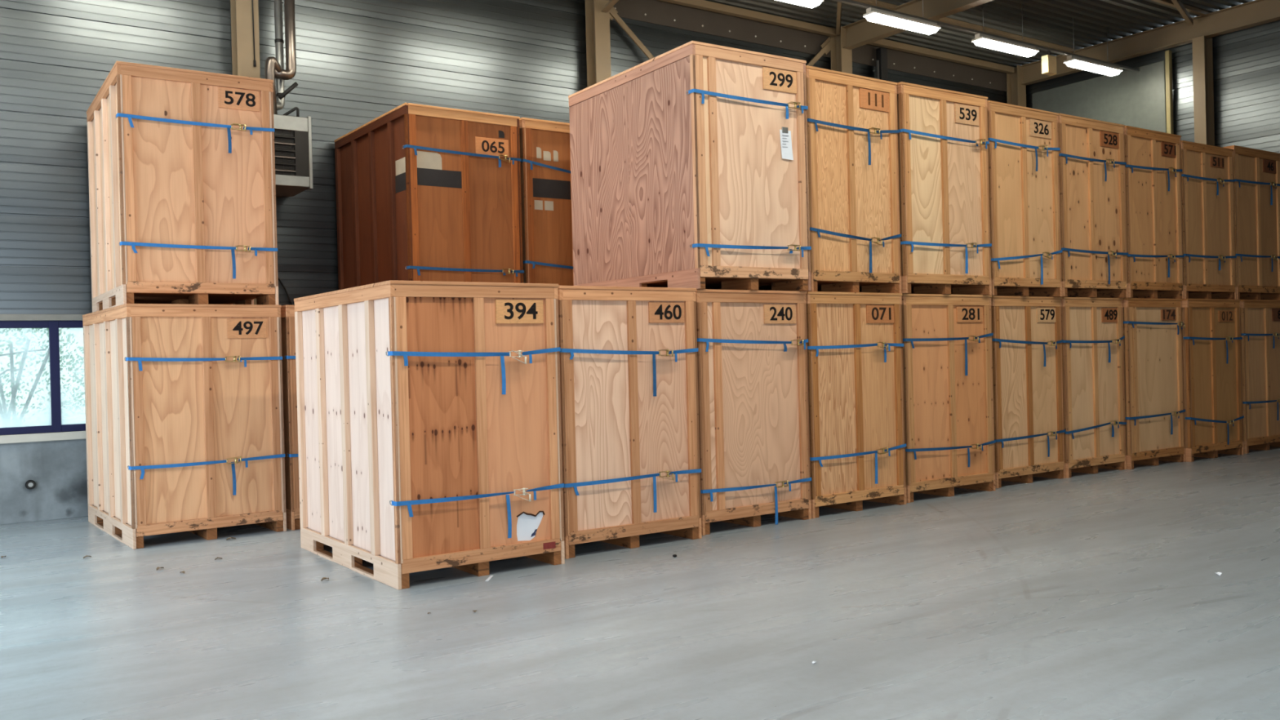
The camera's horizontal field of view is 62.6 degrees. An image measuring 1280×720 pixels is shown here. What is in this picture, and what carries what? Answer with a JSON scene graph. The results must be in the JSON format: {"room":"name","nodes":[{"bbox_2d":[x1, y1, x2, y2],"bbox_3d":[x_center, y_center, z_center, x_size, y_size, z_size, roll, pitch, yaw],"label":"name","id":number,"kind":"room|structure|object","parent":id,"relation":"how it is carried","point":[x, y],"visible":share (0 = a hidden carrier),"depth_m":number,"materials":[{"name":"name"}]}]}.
{"room":"storage warehouse","nodes":[
{"label":"storage warehouse","id":0,"kind":"room"},
{"bbox_2d":[0,0,1007,314],"bbox_3d":[-1.802,-2.651,16.227,24.450,6.900,0.163,-2,0,-35],"label":"wall","id":1,"kind":"structure","parent":0,"point":[357,61],"depth_m":14.22,"materials":[{"name":"metal"}]},
{"bbox_2d":[0,314,84,320],"bbox_3d":[-8.781,-0.455,11.330,7.300,0.075,0.150,-2,0,-35],"label":"trim","id":2,"kind":"structure","parent":1,"relation":"attached to","point":[2,317],"depth_m":12.42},
{"bbox_2d":[0,320,85,435],"bbox_3d":[-8.770,0.247,11.341,7.300,1.330,0.078,-2,0,-35],"label":"window","id":3,"kind":"structure","parent":1,"relation":"in","point":[58,417],"depth_m":12.53,"materials":[{"name":"blue paint"}]},
{"bbox_2d":[0,431,85,444],"bbox_3d":[-8.759,0.960,11.312,7.250,0.095,0.175,-2,0,-35],"label":"trim","id":4,"kind":"structure","parent":1,"relation":"attached to","point":[44,437],"depth_m":12.40,"materials":[{"name":"metal"}]},
{"bbox_2d":[0,439,88,524],"bbox_3d":[-1.698,1.272,16.238,24.450,0.950,0.180,-2,0,-35],"label":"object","id":5,"kind":"structure","parent":1,"relation":"attached to","point":[58,468],"depth_m":12.44,"materials":[{"name":"concrete"}]},
{"bbox_2d":[608,0,1006,91],"bbox_3d":[3.812,-5.986,20.018,10.750,0.550,0.031,-2,0,-35],"label":"beam","id":6,"kind":"structure","parent":1,"relation":"attached to","point":[653,11],"depth_m":19.16,"materials":[{"name":"metal"}]},
{"bbox_2d":[0,446,1279,719],"bbox_3d":[3.895,1.743,8.311,24.650,0.200,19.650,-2,0,-35],"label":"floor","id":7,"kind":"structure","parent":0,"point":[1100,596],"depth_m":7.08,"materials":[{"name":"concrete"}]},
{"bbox_2d":[82,303,286,549],"bbox_3d":[-5.125,0.650,11.741,1.512,2.409,2.448,-2,0,-37],"label":"crate","id":8,"kind":"object","parent":7,"relation":"on","point":[163,412],"visible":1,"depth_m":10.82,"materials":[{"name":"brown wood"}]},
{"bbox_2d":[86,61,278,312],"bbox_3d":[-5.203,-1.761,11.862,1.517,2.409,2.448,-2,0,-34],"label":"crate","id":9,"kind":"object","parent":8,"relation":"on","point":[150,181],"visible":0.89,"depth_m":10.90,"materials":[{"name":"brown wood"}]},
{"bbox_2d":[115,112,274,153],"bbox_3d":[-4.548,-2.309,10.866,1.531,0.315,0.178,-2,0,-34],"label":"strap","id":10,"kind":"object","parent":9,"relation":"attached to","point":[130,117],"visible":1,"depth_m":10.86,"materials":[{"name":"fabric"}]},
{"bbox_2d":[119,241,277,278],"bbox_3d":[-4.516,-1.019,10.871,1.531,0.354,0.178,-2,0,-34],"label":"strap","id":11,"kind":"object","parent":9,"relation":"attached to","point":[130,243],"visible":1,"depth_m":10.87,"materials":[{"name":"fabric"}]},
{"bbox_2d":[124,355,282,370],"bbox_3d":[-4.423,0.022,10.779,1.526,0.140,0.177,-2,0,-37],"label":"strap","id":12,"kind":"object","parent":8,"relation":"attached to","point":[139,359],"visible":1,"depth_m":10.68,"materials":[{"name":"fabric"}]},
{"bbox_2d":[127,453,284,495],"bbox_3d":[-4.393,1.202,10.785,1.526,0.400,0.177,-2,0,-37],"label":"strap","id":13,"kind":"object","parent":8,"relation":"attached to","point":[172,465],"visible":1,"depth_m":10.79,"materials":[{"name":"fabric"}]},
{"bbox_2d":[230,0,260,304],"bbox_3d":[-5.064,-2.057,13.660,0.380,7.800,0.340,-2,0,-35],"label":"steel column","id":14,"kind":"structure","parent":7,"relation":"on","point":[241,11],"depth_m":13.55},
{"bbox_2d":[273,114,312,197],"bbox_3d":[-4.743,-2.584,13.384,0.960,1.000,0.630,-2,0,-35],"label":"heater","id":15,"kind":"object","parent":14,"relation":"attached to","point":[292,135],"visible":0.49,"depth_m":13.30,"materials":[{"name":"metal"}]},
{"bbox_2d":[274,0,284,110],"bbox_3d":[-4.759,-4.549,13.542,0.117,2.911,0.406,-1,0,26],"label":"flue pipe","id":16,"kind":"object","parent":15,"relation":"attached to","point":[278,40],"visible":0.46,"depth_m":13.64,"materials":[{"name":"metal"}]},
{"bbox_2d":[265,0,296,114],"bbox_3d":[-4.636,-4.542,13.498,0.165,2.932,0.439,-1,0,37],"label":"flue pipe","id":17,"kind":"object","parent":15,"relation":"attached to","point":[273,70],"visible":0.94,"depth_m":13.55,"materials":[{"name":"metal"}]},
{"bbox_2d":[275,185,308,197],"bbox_3d":[-4.752,-2.164,13.397,0.940,0.160,0.590,-2,0,-35],"label":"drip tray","id":18,"kind":"object","parent":15,"relation":"on","point":[282,191],"depth_m":13.35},
{"bbox_2d":[280,305,300,530],"bbox_3d":[-3.848,0.613,12.676,1.508,2.409,2.448,-2,0,-36],"label":"crate","id":19,"kind":"object","parent":7,"relation":"on","point":[287,312],"visible":0.15,"depth_m":11.29,"materials":[{"name":"brown wood"}]},
{"bbox_2d":[293,280,564,590],"bbox_3d":[-1.991,0.581,9.614,1.518,2.409,2.448,-2,0,-35],"label":"crate","id":20,"kind":"object","parent":7,"relation":"on","point":[375,429],"visible":1,"depth_m":8.72,"materials":[{"name":"brown wood"}]},
{"bbox_2d":[385,346,560,394],"bbox_3d":[-1.315,0.097,8.632,1.532,0.388,0.177,-2,0,-35],"label":"strap","id":21,"kind":"object","parent":20,"relation":"attached to","point":[405,354],"visible":0.99,"depth_m":8.63,"materials":[{"name":"fabric"}]},
{"bbox_2d":[389,483,564,537],"bbox_3d":[-1.286,1.276,8.637,1.532,0.408,0.177,-2,0,-35],"label":"strap","id":22,"kind":"object","parent":20,"relation":"attached to","point":[408,503],"visible":0.98,"depth_m":8.62,"materials":[{"name":"fabric"}]},
{"bbox_2d":[585,0,611,87],"bbox_3d":[-0.593,-2.184,16.739,0.380,7.800,0.340,-2,0,-35],"label":"steel column","id":23,"kind":"structure","parent":7,"relation":"on","point":[597,21],"depth_m":16.66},
{"bbox_2d":[609,6,653,59],"bbox_3d":[1.535,-3.683,18.248,5.169,4.342,0.042,-2,0,-35],"label":"brace","id":24,"kind":"object","parent":23,"relation":"attached to","point":[613,12],"visible":0.14,"depth_m":17.07,"materials":[{"name":"beige paint"}]},
{"bbox_2d":[658,0,836,36],"bbox_3d":[1.537,-6.066,18.266,5.140,0.120,0.120,-2,0,-35],"label":"beam","id":25,"kind":"structure","parent":23,"relation":"attached to","point":[700,4],"depth_m":18.56,"materials":[{"name":"metal"}]},
{"bbox_2d":[557,285,702,559],"bbox_3d":[-0.748,0.544,10.698,1.523,2.409,2.448,-2,0,-35],"label":"crate","id":26,"kind":"object","parent":7,"relation":"on","point":[614,426],"visible":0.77,"depth_m":9.69,"materials":[{"name":"brown wood"}]},
{"bbox_2d":[559,347,697,396],"bbox_3d":[-0.078,0.110,9.711,1.537,0.469,0.178,-2,0,-35],"label":"strap","id":27,"kind":"object","parent":26,"relation":"attached to","point":[571,351],"visible":0.85,"depth_m":9.76,"materials":[{"name":"fabric"}]},
{"bbox_2d":[564,468,701,512],"bbox_3d":[-0.050,1.233,9.716,1.537,0.378,0.178,-2,0,-35],"label":"strap","id":28,"kind":"object","parent":26,"relation":"attached to","point":[575,485],"visible":0.87,"depth_m":9.73,"materials":[{"name":"fabric"}]},
{"bbox_2d":[695,288,811,535],"bbox_3d":[0.483,0.509,11.703,1.478,2.409,2.448,-2,0,-35],"label":"crate","id":29,"kind":"object","parent":7,"relation":"on","point":[753,405],"visible":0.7,"depth_m":10.72,"materials":[{"name":"brown wood"}]},
{"bbox_2d":[568,40,811,291],"bbox_3d":[0.484,-1.903,11.658,1.482,2.409,2.448,-2,0,-33],"label":"crate","id":30,"kind":"object","parent":29,"relation":"on","point":[657,171],"visible":0.81,"depth_m":10.80,"materials":[{"name":"brown wood"}]},
{"bbox_2d":[685,88,808,119],"bbox_3d":[1.125,-2.564,10.654,1.496,0.183,0.177,-2,0,-33],"label":"strap","id":31,"kind":"object","parent":30,"relation":"attached to","point":[697,91],"visible":0.97,"depth_m":10.61,"materials":[{"name":"fabric"}]},
{"bbox_2d":[689,243,811,257],"bbox_3d":[1.162,-1.102,10.661,1.496,0.150,0.177,-2,0,-33],"label":"strap","id":32,"kind":"object","parent":30,"relation":"attached to","point":[696,245],"visible":0.98,"depth_m":10.56,"materials":[{"name":"fabric"}]},
{"bbox_2d":[779,126,793,159],"bbox_3d":[1.517,-2.243,10.908,0.162,0.336,0.020,-2,0,-33],"label":"paper slip","id":33,"kind":"object","parent":30,"relation":"attached to","point":[785,135],"visible":1,"depth_m":10.91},
{"bbox_2d":[697,337,808,351],"bbox_3d":[1.158,-0.156,10.723,1.492,0.157,0.177,-2,0,-35],"label":"strap","id":34,"kind":"object","parent":29,"relation":"attached to","point":[803,342],"visible":0.84,"depth_m":10.64,"materials":[{"name":"fabric"}]},
{"bbox_2d":[700,477,811,524],"bbox_3d":[1.199,1.471,10.730,1.492,0.449,0.177,-2,0,-35],"label":"strap","id":35,"kind":"object","parent":29,"relation":"attached to","point":[721,490],"visible":0.88,"depth_m":10.77,"materials":[{"name":"fabric"}]},
{"bbox_2d":[830,26,852,74],"bbox_3d":[3.870,-2.310,19.812,0.380,7.800,0.340,-2,0,-35],"label":"steel column","id":36,"kind":"structure","parent":7,"relation":"on","point":[841,58],"depth_m":19.74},
{"bbox_2d":[806,36,834,66],"bbox_3d":[1.635,-3.761,18.391,5.071,4.490,0.042,-2,0,-35],"label":"brace","id":37,"kind":"object","parent":36,"relation":"attached to","point":[828,45],"visible":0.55,"depth_m":19.64,"materials":[{"name":"beige paint"}]},
{"bbox_2d":[842,0,993,49],"bbox_3d":[9.245,-6.110,11.850,0.200,0.400,19.050,-2,0,-35],"label":"roof beam","id":38,"kind":"structure","parent":36,"relation":"attached to","point":[863,32],"depth_m":18.49,"materials":[{"name":"metal"}]},
{"bbox_2d":[852,0,1077,53],"bbox_3d":[2.370,-6.175,17.166,16.150,0.066,0.080,-2,0,-35],"label":"purlin","id":39,"kind":"object","parent":38,"relation":"on","point":[881,4],"visible":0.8,"depth_m":20.07,"materials":[{"name":"beige paint"}]},
{"bbox_2d":[1151,0,1210,17],"bbox_3d":[3.901,-6.203,14.942,16.150,0.066,0.080,-2,0,-35],"label":"purlin","id":40,"kind":"object","parent":38,"relation":"on","point":[1190,9],"visible":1,"depth_m":19.09,"materials":[{"name":"beige paint"}]},
{"bbox_2d":[805,291,906,518],"bbox_3d":[1.709,0.474,12.581,1.487,2.409,2.448,-2,0,-35],"label":"crate","id":41,"kind":"object","parent":7,"relation":"on","point":[856,402],"visible":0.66,"depth_m":11.58,"materials":[{"name":"brown wood"}]},
{"bbox_2d":[755,65,902,293],"bbox_3d":[1.676,-1.935,12.612,1.438,2.404,2.448,-2,0,-35],"label":"crate","id":42,"kind":"object","parent":41,"relation":"on","point":[849,195],"visible":0.51,"depth_m":11.61,"materials":[{"name":"brown wood"}]},
{"bbox_2d":[807,118,898,164],"bbox_3d":[2.360,-2.389,11.635,1.452,0.452,0.178,-2,0,-35],"label":"strap","id":43,"kind":"object","parent":42,"relation":"attached to","point":[815,121],"visible":0.8,"depth_m":11.70,"materials":[{"name":"fabric"}]},
{"bbox_2d":[809,226,901,272],"bbox_3d":[2.389,-1.198,11.640,1.452,0.469,0.178,-2,0,-35],"label":"strap","id":44,"kind":"object","parent":42,"relation":"attached to","point":[818,230],"visible":0.89,"depth_m":11.70,"materials":[{"name":"fabric"}]},
{"bbox_2d":[807,342,903,362],"bbox_3d":[2.387,-0.079,11.601,1.501,0.230,0.177,-2,0,-35],"label":"strap","id":45,"kind":"object","parent":41,"relation":"attached to","point":[885,344],"visible":0.91,"depth_m":11.57,"materials":[{"name":"fabric"}]},
{"bbox_2d":[809,443,906,484],"bbox_3d":[2.418,1.173,11.607,1.501,0.415,0.177,-2,0,-35],"label":"strap","id":46,"kind":"object","parent":41,"relation":"attached to","point":[887,449],"visible":0.88,"depth_m":11.65,"materials":[{"name":"fabric"}]},
{"bbox_2d":[875,47,888,80],"bbox_3d":[4.750,-2.235,20.417,0.248,7.600,0.140,-2,0,-35],"label":"downpipe","id":47,"kind":"object","parent":7,"relation":"on","point":[881,53],"visible":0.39,"depth_m":20.35,"materials":[{"name":"black metal"}]},
{"bbox_2d":[901,293,995,502],"bbox_3d":[3.042,0.436,13.556,1.545,2.409,2.448,-2,0,-33],"label":"crate","id":48,"kind":"object","parent":7,"relation":"on","point":[944,406],"visible":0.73,"depth_m":12.54,"materials":[{"name":"brown wood"}]},
{"bbox_2d":[859,81,991,294],"bbox_3d":[2.962,-1.974,13.445,1.521,2.409,2.448,-2,0,-34],"label":"crate","id":49,"kind":"object","parent":48,"relation":"on","point":[944,184],"visible":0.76,"depth_m":12.41,"materials":[{"name":"brown wood"}]},
{"bbox_2d":[898,128,989,148],"bbox_3d":[3.611,-2.599,12.446,1.535,0.119,0.178,-2,0,-34],"label":"strap","id":50,"kind":"object","parent":49,"relation":"attached to","point":[909,131],"visible":0.99,"depth_m":12.38,"materials":[{"name":"fabric"}]},
{"bbox_2d":[900,240,991,273],"bbox_3d":[3.646,-1.216,12.452,1.535,0.382,0.178,-2,0,-34],"label":"strap","id":51,"kind":"object","parent":49,"relation":"attached to","point":[912,243],"visible":0.97,"depth_m":12.46,"materials":[{"name":"fabric"}]},
{"bbox_2d":[902,333,993,375],"bbox_3d":[3.683,-0.064,12.550,1.559,0.515,0.177,-2,0,-33],"label":"strap","id":52,"kind":"object","parent":48,"relation":"attached to","point":[975,337],"visible":0.89,"depth_m":12.63,"materials":[{"name":"fabric"}]},
{"bbox_2d":[905,440,995,466],"bbox_3d":[3.713,1.145,12.555,1.559,0.296,0.177,-2,0,-33],"label":"strap","id":53,"kind":"object","parent":48,"relation":"attached to","point":[914,451],"visible":0.9,"depth_m":12.52,"materials":[{"name":"fabric"}]},
{"bbox_2d":[1006,65,1026,106],"bbox_3d":[8.234,-2.434,22.817,0.380,7.800,0.340,-2,0,-35],"label":"steel column","id":54,"kind":"structure","parent":7,"relation":"on","point":[1015,91],"depth_m":22.79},
{"bbox_2d":[868,39,1014,73],"bbox_3d":[5.959,-6.191,21.311,5.040,0.120,0.120,-2,0,-35],"label":"beam","id":55,"kind":"structure","parent":54,"relation":"attached to","point":[885,43],"depth_m":21.38,"materials":[{"name":"metal"}]},
{"bbox_2d":[1020,0,1279,85],"bbox_3d":[13.658,-6.235,14.890,0.200,0.400,19.050,-2,0,-35],"label":"roof beam","id":56,"kind":"structure","parent":54,"relation":"attached to","point":[1256,12],"depth_m":20.05,"materials":[{"name":"beige paint"}]},
{"bbox_2d":[1171,0,1193,25],"bbox_3d":[8.659,-6.231,17.404,0.079,0.092,5.408,-1,0,36],"label":"brace","id":57,"kind":"object","parent":56,"relation":"attached to","point":[1178,4],"visible":1,"depth_m":18.84,"materials":[{"name":"beige paint"}]},
{"bbox_2d":[991,295,1065,488],"bbox_3d":[4.342,0.398,14.582,1.458,2.409,2.448,-2,0,-35],"label":"crate","id":58,"kind":"object","parent":7,"relation":"on","point":[1028,394],"visible":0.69,"depth_m":13.58,"materials":[{"name":"brown wood"}]},
{"bbox_2d":[947,100,1062,297],"bbox_3d":[4.238,-2.010,14.436,1.463,2.409,2.448,-2,0,-35],"label":"crate","id":59,"kind":"object","parent":58,"relation":"on","point":[1024,202],"visible":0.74,"depth_m":13.43,"materials":[{"name":"brown wood"}]},
{"bbox_2d":[987,137,1060,171],"bbox_3d":[4.908,-2.598,13.451,1.477,0.360,0.178,-2,0,-35],"label":"strap","id":60,"kind":"object","parent":59,"relation":"attached to","point":[996,140],"visible":0.87,"depth_m":13.46,"materials":[{"name":"fabric"}]},
{"bbox_2d":[991,249,1062,284],"bbox_3d":[4.943,-1.202,13.457,1.477,0.472,0.178,-2,0,-35],"label":"strap","id":61,"kind":"object","parent":59,"relation":"attached to","point":[1048,254],"visible":0.9,"depth_m":13.53,"materials":[{"name":"fabric"}]},
{"bbox_2d":[991,338,1063,366],"bbox_3d":[5.013,-0.099,13.597,1.472,0.384,0.177,-2,0,-35],"label":"strap","id":62,"kind":"object","parent":58,"relation":"attached to","point":[1000,340],"visible":0.9,"depth_m":13.62,"materials":[{"name":"fabric"}]},
{"bbox_2d":[994,429,1065,457],"bbox_3d":[5.043,1.104,13.602,1.472,0.336,0.177,-2,0,-35],"label":"strap","id":63,"kind":"object","parent":58,"relation":"attached to","point":[1064,430],"visible":0.91,"depth_m":13.62,"materials":[{"name":"fabric"}]},
{"bbox_2d":[1061,297,1126,478],"bbox_3d":[5.537,0.364,15.390,1.413,2.409,2.448,-2,0,-35],"label":"crate","id":64,"kind":"object","parent":7,"relation":"on","point":[1094,387],"visible":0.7,"depth_m":14.39,"materials":[{"name":"brown wood"}]},
{"bbox_2d":[1057,113,1128,297],"bbox_3d":[5.484,-2.046,15.285,1.513,2.409,2.448,-2,0,-34],"label":"crate","id":65,"kind":"object","parent":64,"relation":"on","point":[1093,209],"visible":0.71,"depth_m":14.27,"materials":[{"name":"brown wood"}]},
{"bbox_2d":[1058,153,1126,181],"bbox_3d":[6.147,-2.590,14.294,1.527,0.313,0.177,-2,0,-34],"label":"strap","id":66,"kind":"object","parent":65,"relation":"attached to","point":[1111,162],"visible":0.97,"depth_m":14.31,"materials":[{"name":"fabric"}]},
{"bbox_2d":[1061,247,1128,284],"bbox_3d":[6.180,-1.264,14.300,1.527,0.469,0.177,-2,0,-34],"label":"strap","id":67,"kind":"object","parent":65,"relation":"attached to","point":[1068,250],"visible":0.95,"depth_m":14.35,"materials":[{"name":"fabric"}]},
{"bbox_2d":[1062,335,1124,362],"bbox_3d":[6.210,-0.143,14.407,1.427,0.372,0.177,-2,0,-35],"label":"strap","id":68,"kind":"object","parent":64,"relation":"attached to","point":[1123,336],"visible":0.94,"depth_m":14.46,"materials":[{"name":"fabric"}]},
{"bbox_2d":[1064,420,1126,439],"bbox_3d":[6.238,0.960,14.412,1.427,0.224,0.177,-2,0,-35],"label":"strap","id":69,"kind":"object","parent":64,"relation":"attached to","point":[1116,422],"visible":0.97,"depth_m":14.41,"materials":[{"name":"fabric"}]},
{"bbox_2d":[1122,297,1185,469],"bbox_3d":[6.767,0.330,16.172,1.428,2.409,2.448,-2,0,-34],"label":"crate","id":70,"kind":"object","parent":7,"relation":"on","point":[1153,363],"visible":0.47,"depth_m":15.17,"materials":[{"name":"brown wood"}]},
{"bbox_2d":[1124,125,1184,298],"bbox_3d":[6.734,-2.081,16.155,1.448,2.409,2.448,-2,0,-35],"label":"crate","id":71,"kind":"object","parent":70,"relation":"on","point":[1154,222],"visible":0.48,"depth_m":15.15,"materials":[{"name":"brown wood"}]},
{"bbox_2d":[1124,164,1182,191],"bbox_3d":[7.400,-2.624,15.167,1.462,0.358,0.177,-2,0,-35],"label":"strap","id":72,"kind":"object","parent":71,"relation":"attached to","point":[1173,169],"visible":0.94,"depth_m":15.21,"materials":[{"name":"fabric"}]},
{"bbox_2d":[1127,253,1184,277],"bbox_3d":[7.432,-1.365,15.173,1.462,0.345,0.177,-2,0,-35],"label":"strap","id":73,"kind":"object","parent":71,"relation":"attached to","point":[1129,255],"visible":0.93,"depth_m":15.22,"materials":[{"name":"fabric"}]},
{"bbox_2d":[1123,320,1185,334],"bbox_3d":[7.414,-0.462,15.174,1.442,0.208,0.177,-2,0,-34],"label":"strap","id":74,"kind":"object","parent":70,"relation":"attached to","point":[1182,323],"visible":1,"depth_m":15.15,"materials":[{"name":"fabric"}]},
{"bbox_2d":[1124,408,1185,434],"bbox_3d":[7.449,0.917,15.181,1.442,0.351,0.177,-2,0,-34],"label":"strap","id":75,"kind":"object","parent":70,"relation":"attached to","point":[1182,411],"visible":1,"depth_m":15.23,"materials":[{"name":"fabric"}]},
{"bbox_2d":[1164,49,1173,133],"bbox_3d":[10.204,-2.246,20.176,0.100,7.350,0.090,-2,0,-35],"label":"downpipe","id":76,"kind":"object","parent":7,"relation":"on","point":[1168,60],"visible":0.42,"depth_m":20.13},
{"bbox_2d":[1191,35,1214,146],"bbox_3d":[10.539,-2.277,19.582,0.320,7.400,0.360,-2,0,-35],"label":"steel column","id":77,"kind":"structure","parent":7,"relation":"on","point":[1202,51],"depth_m":19.54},
{"bbox_2d":[1182,298,1244,462],"bbox_3d":[8.043,0.294,16.941,1.531,2.409,2.448,-2,0,-34],"label":"crate","id":78,"kind":"object","parent":7,"relation":"on","point":[1213,388],"visible":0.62,"depth_m":15.90,"materials":[{"name":"brown wood"}]},
{"bbox_2d":[1180,140,1236,299],"bbox_3d":[7.977,-2.082,17.006,1.498,2.342,2.448,-2,0,-34],"label":"crate","id":79,"kind":"object","parent":78,"relation":"on","point":[1208,219],"visible":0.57,"depth_m":16.03,"materials":[{"name":"brown wood"}]},
{"bbox_2d":[1181,173,1235,195],"bbox_3d":[8.637,-2.655,16.015,1.512,0.290,0.177,-2,0,-34],"label":"strap","id":80,"kind":"object","parent":79,"relation":"attached to","point":[1182,175],"visible":0.99,"depth_m":16.05,"materials":[{"name":"fabric"}]},
{"bbox_2d":[1182,253,1236,270],"bbox_3d":[8.667,-1.489,16.020,1.512,0.247,0.177,-2,0,-34],"label":"strap","id":81,"kind":"object","parent":79,"relation":"attached to","point":[1184,255],"visible":0.97,"depth_m":16.00,"materials":[{"name":"fabric"}]},
{"bbox_2d":[1182,336,1242,364],"bbox_3d":[8.699,-0.151,15.945,1.545,0.429,0.177,-2,0,-34],"label":"strap","id":82,"kind":"object","parent":78,"relation":"attached to","point":[1188,337],"visible":1,"depth_m":15.98,"materials":[{"name":"fabric"}]},
{"bbox_2d":[1184,415,1244,444],"bbox_3d":[8.729,1.058,15.950,1.545,0.476,0.177,-2,0,-34],"label":"strap","id":83,"kind":"object","parent":78,"relation":"attached to","point":[1241,417],"visible":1,"depth_m":15.97,"materials":[{"name":"fabric"}]},
{"bbox_2d":[1240,299,1279,453],"bbox_3d":[9.390,0.256,17.878,1.508,2.409,2.448,-2,0,-34],"label":"crate","id":84,"kind":"object","parent":7,"relation":"on","point":[1260,362],"visible":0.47,"depth_m":16.78,"materials":[{"name":"brown wood"}]},
{"bbox_2d":[1222,145,1279,300],"bbox_3d":[9.236,-2.152,17.866,1.508,2.409,2.448,-2,0,-34],"label":"crate","id":85,"kind":"object","parent":84,"relation":"on","point":[1257,222],"visible":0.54,"depth_m":16.85,"materials":[{"name":"brown wood"}]},
{"bbox_3d":[-2.733,0.580,13.787,1.508,2.409,2.448,-2,0,-35],"label":"crate","id":86,"kind":"object","parent":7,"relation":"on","visible":0},
{"bbox_2d":[334,102,523,289],"bbox_3d":[-2.814,-1.830,13.835,1.531,2.409,2.448,-2,0,-35],"label":"crate","id":87,"kind":"object","parent":86,"relation":"on","point":[397,208],"visible":0.75,"depth_m":12.97,"materials":[{"name":"brown wood"}]},
{"bbox_2d":[401,144,520,167],"bbox_3d":[-2.139,-2.470,12.854,1.545,0.176,0.177,-2,0,-35],"label":"strap","id":88,"kind":"object","parent":87,"relation":"attached to","point":[415,147],"visible":1,"depth_m":12.80,"materials":[{"name":"fabric"}]},
{"bbox_2d":[404,266,524,276],"bbox_3d":[-2.103,-1.073,12.861,1.545,0.117,0.177,-2,0,-35],"label":"strap","id":89,"kind":"object","parent":87,"relation":"attached to","point":[418,268],"visible":1,"depth_m":12.78,"materials":[{"name":"fabric"}]},
{"bbox_3d":[-1.443,0.543,14.700,1.508,2.409,2.448,-2,0,-35],"label":"crate","id":90,"kind":"object","parent":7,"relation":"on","visible":0},
{"bbox_2d":[519,117,573,285],"bbox_3d":[-1.544,-1.866,14.743,1.508,2.409,2.448,-2,0,-35],"label":"crate","id":91,"kind":"object","parent":90,"relation":"on","point":[546,193],"visible":0.15,"depth_m":13.53,"materials":[{"name":"brown wood"}]},
{"bbox_2d":[705,0,1254,67],"bbox_3d":[3.674,-6.304,8.301,24.650,0.200,19.715,-2,0,-35],"label":"ceiling","id":92,"kind":"structure","parent":0,"point":[1051,21],"depth_m":19.59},
{"bbox_2d":[777,0,823,8],"bbox_3d":[2.024,-5.734,15.368,1.560,0.920,0.244,-2,0,-35],"label":"strip light","id":93,"kind":"object","parent":92,"relation":"hanging from","point":[808,3],"visible":1,"depth_m":15.62,"materials":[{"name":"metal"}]},
{"bbox_2d":[862,0,941,35],"bbox_3d":[4.198,-5.796,16.865,1.560,0.920,0.244,-2,0,-35],"label":"strip light","id":94,"kind":"object","parent":92,"relation":"hanging from","point":[873,15],"visible":1,"depth_m":16.75,"materials":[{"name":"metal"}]},
{"bbox_2d":[864,13,938,35],"bbox_3d":[4.208,-5.384,16.867,1.530,0.095,0.210,-2,0,-35],"label":"diffuser","id":95,"kind":"object","parent":94,"relation":"attached to","point":[886,19],"depth_m":16.78,"materials":[{"name":"white"}]},
{"bbox_2d":[831,0,1139,72],"bbox_3d":[0.993,-5.436,14.655,21.400,0.038,0.070,-2,0,-35],"label":"cable tray","id":96,"kind":"object","parent":92,"relation":"hanging from","point":[846,2],"visible":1,"depth_m":17.82,"materials":[{"name":"metal"}]},
{"bbox_2d":[1041,50,1057,75],"bbox_3d":[7.405,-5.387,19.067,0.260,0.420,0.140,-2,0,-35],"label":"emergency light","id":97,"kind":"object","parent":96,"relation":"hanging from","point":[1048,61],"visible":1,"depth_m":19.01,"materials":[{"name":"beige plastic"}]},
{"bbox_2d":[971,4,1039,57],"bbox_3d":[6.372,-5.858,18.362,1.560,0.920,0.244,-2,0,-35],"label":"strip light","id":98,"kind":"object","parent":92,"relation":"hanging from","point":[980,40],"visible":1,"depth_m":18.24,"materials":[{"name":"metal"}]},
{"bbox_2d":[973,38,1037,57],"bbox_3d":[6.382,-5.445,18.363,1.530,0.095,0.210,-2,0,-35],"label":"diffuser","id":99,"kind":"object","parent":98,"relation":"attached to","point":[997,44],"depth_m":18.28,"materials":[{"name":"white"}]},
{"bbox_2d":[1063,17,1123,75],"bbox_3d":[8.545,-5.919,19.858,1.560,0.920,0.244,-2,0,-35],"label":"strip light","id":100,"kind":"object","parent":92,"relation":"hanging from","point":[1073,61],"visible":1,"depth_m":19.73,"materials":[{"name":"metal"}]},
{"bbox_2d":[1065,59,1121,75],"bbox_3d":[8.556,-5.507,19.860,1.530,0.095,0.210,-2,0,-35],"label":"diffuser","id":101,"kind":"object","parent":100,"relation":"attached to","point":[1090,65],"depth_m":19.77,"materials":[{"name":"white"}]},
{"bbox_2d":[1026,19,1279,153],"bbox_3d":[13.899,-2.566,15.130,0.163,7.850,19.450,-2,0,-35],"label":"wall","id":102,"kind":"structure","parent":0,"point":[1246,61],"depth_m":19.28,"materials":[{"name":"metal"}]},
{"bbox_2d":[1031,60,1166,133],"bbox_3d":[9.382,-2.157,21.504,0.068,7.200,2.920,-2,0,-35],"label":"wall panel","id":103,"kind":"object","parent":102,"relation":"attached to","point":[1127,98],"visible":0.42,"depth_m":21.04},
{"label":"outside","id":104,"kind":"structure","parent":0,"visible":0},
{"bbox_3d":[-19.320,2.380,18.548,33.000,0.200,23.150,-2,0,-35],"label":"ground","id":105,"kind":"structure","parent":104,"visible":0},
{"bbox_2d":[0,328,84,416],"bbox_3d":[-9.325,0.592,15.447,2.574,2.915,2.657,-2,0,-35],"label":"tree","id":106,"kind":"object","parent":105,"relation":"on","point":[15,388],"visible":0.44,"depth_m":15.52,"materials":[{"name":"green plant"}]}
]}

